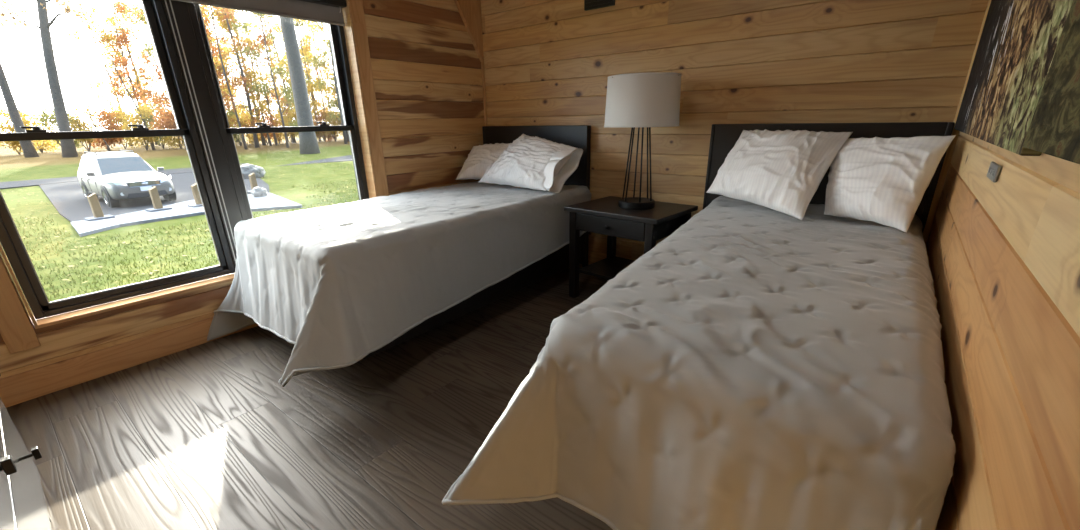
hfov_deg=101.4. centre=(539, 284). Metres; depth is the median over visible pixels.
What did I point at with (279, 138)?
bush
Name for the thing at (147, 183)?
grille
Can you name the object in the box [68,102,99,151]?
bush
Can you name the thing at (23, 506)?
door
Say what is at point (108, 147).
tree
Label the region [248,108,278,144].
bush
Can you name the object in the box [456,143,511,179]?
pillow
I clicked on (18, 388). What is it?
baseboard
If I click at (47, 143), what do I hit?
bush
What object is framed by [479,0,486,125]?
trim
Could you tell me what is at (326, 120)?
bush
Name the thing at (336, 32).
window
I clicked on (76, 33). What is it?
tree
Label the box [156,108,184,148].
bush
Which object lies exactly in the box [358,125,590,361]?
twin bed
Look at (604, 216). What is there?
nightstand
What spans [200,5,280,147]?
tree
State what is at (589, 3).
grille
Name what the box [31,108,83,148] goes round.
bush
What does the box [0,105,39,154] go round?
bush
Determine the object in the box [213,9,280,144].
tree
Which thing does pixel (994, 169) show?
wall plate
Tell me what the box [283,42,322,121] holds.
tree
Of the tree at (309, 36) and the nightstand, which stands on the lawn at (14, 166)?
the tree at (309, 36)
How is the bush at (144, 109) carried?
on the lawn at (14, 166)
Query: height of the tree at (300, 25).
16.673 m
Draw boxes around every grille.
[126,179,160,187]
[586,0,611,6]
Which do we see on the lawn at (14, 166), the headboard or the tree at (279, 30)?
the tree at (279, 30)
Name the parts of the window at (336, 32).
sash, sash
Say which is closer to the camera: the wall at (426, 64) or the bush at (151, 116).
the wall at (426, 64)
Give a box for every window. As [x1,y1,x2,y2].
[0,0,234,319]
[187,2,368,219]
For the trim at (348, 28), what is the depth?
2.40 m
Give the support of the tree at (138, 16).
on the lawn at (14, 166)
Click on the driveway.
(68, 198)
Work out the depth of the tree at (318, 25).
43.54 m
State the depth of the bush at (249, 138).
47.78 m
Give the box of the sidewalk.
[70,193,301,236]
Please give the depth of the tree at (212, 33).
43.74 m
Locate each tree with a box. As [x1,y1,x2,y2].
[0,0,84,156]
[0,8,39,156]
[58,0,146,145]
[84,94,110,151]
[85,13,170,145]
[93,0,170,145]
[99,0,169,144]
[107,57,155,149]
[118,2,186,149]
[124,29,236,137]
[130,4,170,107]
[138,40,168,116]
[200,4,239,101]
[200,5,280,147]
[201,5,264,148]
[204,11,247,120]
[204,16,252,141]
[208,15,243,114]
[210,9,295,145]
[210,42,247,138]
[211,11,293,144]
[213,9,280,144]
[229,11,298,147]
[240,15,291,141]
[249,12,310,142]
[269,38,301,102]
[279,16,319,153]
[281,19,325,121]
[282,20,332,139]
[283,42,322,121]
[286,19,330,141]
[297,38,336,137]
[298,39,335,137]
[301,22,347,143]
[312,22,349,141]
[321,23,339,102]
[321,27,331,110]
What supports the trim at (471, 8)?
attached to the wall at (426, 64)
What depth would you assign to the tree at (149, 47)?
34.21 m
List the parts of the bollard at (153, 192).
post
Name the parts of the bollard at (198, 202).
post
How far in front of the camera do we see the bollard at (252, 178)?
15.69 m
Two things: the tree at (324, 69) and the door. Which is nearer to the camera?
the door
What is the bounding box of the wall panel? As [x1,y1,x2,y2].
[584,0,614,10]
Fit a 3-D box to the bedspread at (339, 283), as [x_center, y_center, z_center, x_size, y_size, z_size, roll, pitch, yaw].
[-0.668,-0.173,2.702,1.260,0.654,2.201,14,25,36]
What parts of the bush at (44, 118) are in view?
stem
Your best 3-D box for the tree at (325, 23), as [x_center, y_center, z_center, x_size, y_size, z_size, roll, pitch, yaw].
[-19.708,-21.500,47.813,5.241,11.716,6.025,-2,20,-3]
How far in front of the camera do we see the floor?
1.69 m
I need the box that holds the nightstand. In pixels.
[564,196,697,297]
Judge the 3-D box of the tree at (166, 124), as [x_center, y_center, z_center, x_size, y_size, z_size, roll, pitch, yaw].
[-28.173,-15.233,34.742,6.090,9.601,5.032,2,21,9]
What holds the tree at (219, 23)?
on the lawn at (14, 166)
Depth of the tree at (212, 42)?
50.30 m
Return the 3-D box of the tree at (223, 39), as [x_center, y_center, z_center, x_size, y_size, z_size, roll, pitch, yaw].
[-33.172,-23.571,45.340,5.241,17.740,5.613,-10,22,-23]
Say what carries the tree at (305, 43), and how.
on the lawn at (14, 166)
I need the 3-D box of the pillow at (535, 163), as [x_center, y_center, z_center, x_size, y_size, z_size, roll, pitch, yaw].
[-0.079,-0.856,3.088,0.728,0.355,0.354,14,25,36]
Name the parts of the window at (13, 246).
sash, sash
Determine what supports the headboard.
on the floor
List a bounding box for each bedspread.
[207,180,590,386]
[442,196,955,529]
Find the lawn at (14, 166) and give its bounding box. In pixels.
[0,131,358,315]
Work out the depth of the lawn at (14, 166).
13.08 m
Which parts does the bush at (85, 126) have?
stem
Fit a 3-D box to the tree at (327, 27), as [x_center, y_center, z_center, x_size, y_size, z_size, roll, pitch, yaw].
[-25.163,-26.317,55.622,4.446,15.587,4.876,-3,20,-4]
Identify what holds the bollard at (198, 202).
on the sidewalk
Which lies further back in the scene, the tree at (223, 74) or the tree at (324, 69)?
the tree at (324, 69)
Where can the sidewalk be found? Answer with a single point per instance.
(271, 201)
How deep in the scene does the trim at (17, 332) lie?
1.84 m
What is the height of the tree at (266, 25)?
16.792 m
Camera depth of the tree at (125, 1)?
46.38 m
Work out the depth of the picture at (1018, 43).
0.97 m
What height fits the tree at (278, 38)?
12.204 m
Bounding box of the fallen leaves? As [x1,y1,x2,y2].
[4,160,356,297]
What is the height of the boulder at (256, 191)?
0.389 m
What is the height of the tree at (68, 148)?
15.374 m
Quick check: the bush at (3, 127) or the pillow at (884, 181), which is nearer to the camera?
the pillow at (884, 181)
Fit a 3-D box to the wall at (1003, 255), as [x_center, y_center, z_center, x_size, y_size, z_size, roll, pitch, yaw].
[0.911,-0.372,0.617,0.201,2.850,3.770,14,25,36]
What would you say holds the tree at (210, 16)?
on the lawn at (14, 166)
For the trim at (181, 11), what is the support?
attached to the wall at (426, 64)
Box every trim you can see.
[0,0,376,328]
[0,257,40,353]
[161,0,242,268]
[349,0,388,196]
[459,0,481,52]
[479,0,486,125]
[923,0,990,244]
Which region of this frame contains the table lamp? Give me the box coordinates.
[604,72,681,209]
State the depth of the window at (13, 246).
2.11 m
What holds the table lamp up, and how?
on the nightstand
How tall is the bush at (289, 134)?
4.075 m
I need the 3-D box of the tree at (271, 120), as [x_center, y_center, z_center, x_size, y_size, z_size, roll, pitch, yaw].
[-27.454,-19.753,42.815,6.237,12.246,5.359,14,25,36]
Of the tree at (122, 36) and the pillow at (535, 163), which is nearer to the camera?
the pillow at (535, 163)
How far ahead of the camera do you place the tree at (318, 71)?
57.78 m
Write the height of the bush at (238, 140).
3.764 m
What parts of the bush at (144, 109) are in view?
stem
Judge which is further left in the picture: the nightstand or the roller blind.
the roller blind
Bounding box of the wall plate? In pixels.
[987,162,1001,182]
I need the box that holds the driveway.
[39,172,269,221]
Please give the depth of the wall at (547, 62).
2.54 m
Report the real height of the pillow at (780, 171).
0.364 m
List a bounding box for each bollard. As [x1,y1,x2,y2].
[84,193,114,220]
[145,186,172,211]
[187,183,202,206]
[247,173,257,192]
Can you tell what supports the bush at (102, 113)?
on the lawn at (14, 166)
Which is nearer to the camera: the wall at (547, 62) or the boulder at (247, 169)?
the wall at (547, 62)
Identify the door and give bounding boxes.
[0,375,51,529]
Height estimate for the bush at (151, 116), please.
4.160 m
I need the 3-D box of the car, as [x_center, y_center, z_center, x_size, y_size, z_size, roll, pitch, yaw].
[-13.679,-3.532,14.529,4.192,1.600,1.993,13,25,33]
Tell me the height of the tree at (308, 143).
17.228 m
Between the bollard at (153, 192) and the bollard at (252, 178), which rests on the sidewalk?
the bollard at (153, 192)
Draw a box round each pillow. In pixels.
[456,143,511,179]
[479,134,582,192]
[706,129,852,219]
[824,135,955,232]
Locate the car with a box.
[77,150,175,207]
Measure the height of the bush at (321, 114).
3.838 m
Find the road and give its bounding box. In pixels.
[0,155,352,188]
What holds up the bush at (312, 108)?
on the lawn at (14, 166)
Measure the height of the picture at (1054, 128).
0.788 m
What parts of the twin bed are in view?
rail, headboard post, headboard, headboard post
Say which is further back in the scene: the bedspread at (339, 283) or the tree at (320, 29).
the tree at (320, 29)
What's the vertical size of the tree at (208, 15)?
16.299 m
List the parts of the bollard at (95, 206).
post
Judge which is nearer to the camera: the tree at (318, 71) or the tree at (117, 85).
the tree at (117, 85)
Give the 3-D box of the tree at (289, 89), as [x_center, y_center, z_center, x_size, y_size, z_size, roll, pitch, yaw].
[-23.351,-18.684,38.526,5.493,13.198,4.964,14,25,36]
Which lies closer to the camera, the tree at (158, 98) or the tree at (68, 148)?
the tree at (68, 148)
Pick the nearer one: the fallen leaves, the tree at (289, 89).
the fallen leaves
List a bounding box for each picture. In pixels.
[954,0,1072,155]
[1023,0,1079,163]
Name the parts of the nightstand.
leg, drawer, leg, leg, leg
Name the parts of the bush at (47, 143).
stem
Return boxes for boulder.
[240,164,265,178]
[250,187,267,196]
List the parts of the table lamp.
rod, rod, rod, rod, shade trim, lamp shade, shade trim, rod, rod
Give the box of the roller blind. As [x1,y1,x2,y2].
[175,0,346,25]
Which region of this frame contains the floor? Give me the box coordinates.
[6,268,612,529]
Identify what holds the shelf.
attached to the nightstand
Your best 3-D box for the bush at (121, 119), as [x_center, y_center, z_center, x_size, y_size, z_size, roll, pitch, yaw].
[-38.395,-14.208,40.063,3.023,3.789,2.994,14,25,36]
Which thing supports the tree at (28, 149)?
on the lawn at (14, 166)
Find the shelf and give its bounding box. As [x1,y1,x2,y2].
[578,256,633,279]
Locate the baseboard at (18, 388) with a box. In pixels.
[0,317,258,407]
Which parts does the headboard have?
headboard post, headboard post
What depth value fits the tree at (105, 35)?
43.59 m
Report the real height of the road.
0.080 m
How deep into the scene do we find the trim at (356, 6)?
2.84 m
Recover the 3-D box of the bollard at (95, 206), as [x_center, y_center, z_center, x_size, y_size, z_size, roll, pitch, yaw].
[-11.648,-2.046,11.580,0.400,0.655,0.520,12,24,31]
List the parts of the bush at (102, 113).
stem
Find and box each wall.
[0,0,484,378]
[481,0,988,267]
[926,131,1079,529]
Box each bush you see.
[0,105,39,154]
[6,105,60,152]
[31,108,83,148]
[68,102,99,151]
[90,105,131,148]
[90,106,126,150]
[118,102,158,149]
[136,103,176,148]
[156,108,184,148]
[226,109,250,145]
[244,111,261,143]
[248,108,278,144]
[267,107,284,143]
[274,103,298,143]
[311,107,328,139]
[313,110,337,141]
[318,108,342,141]

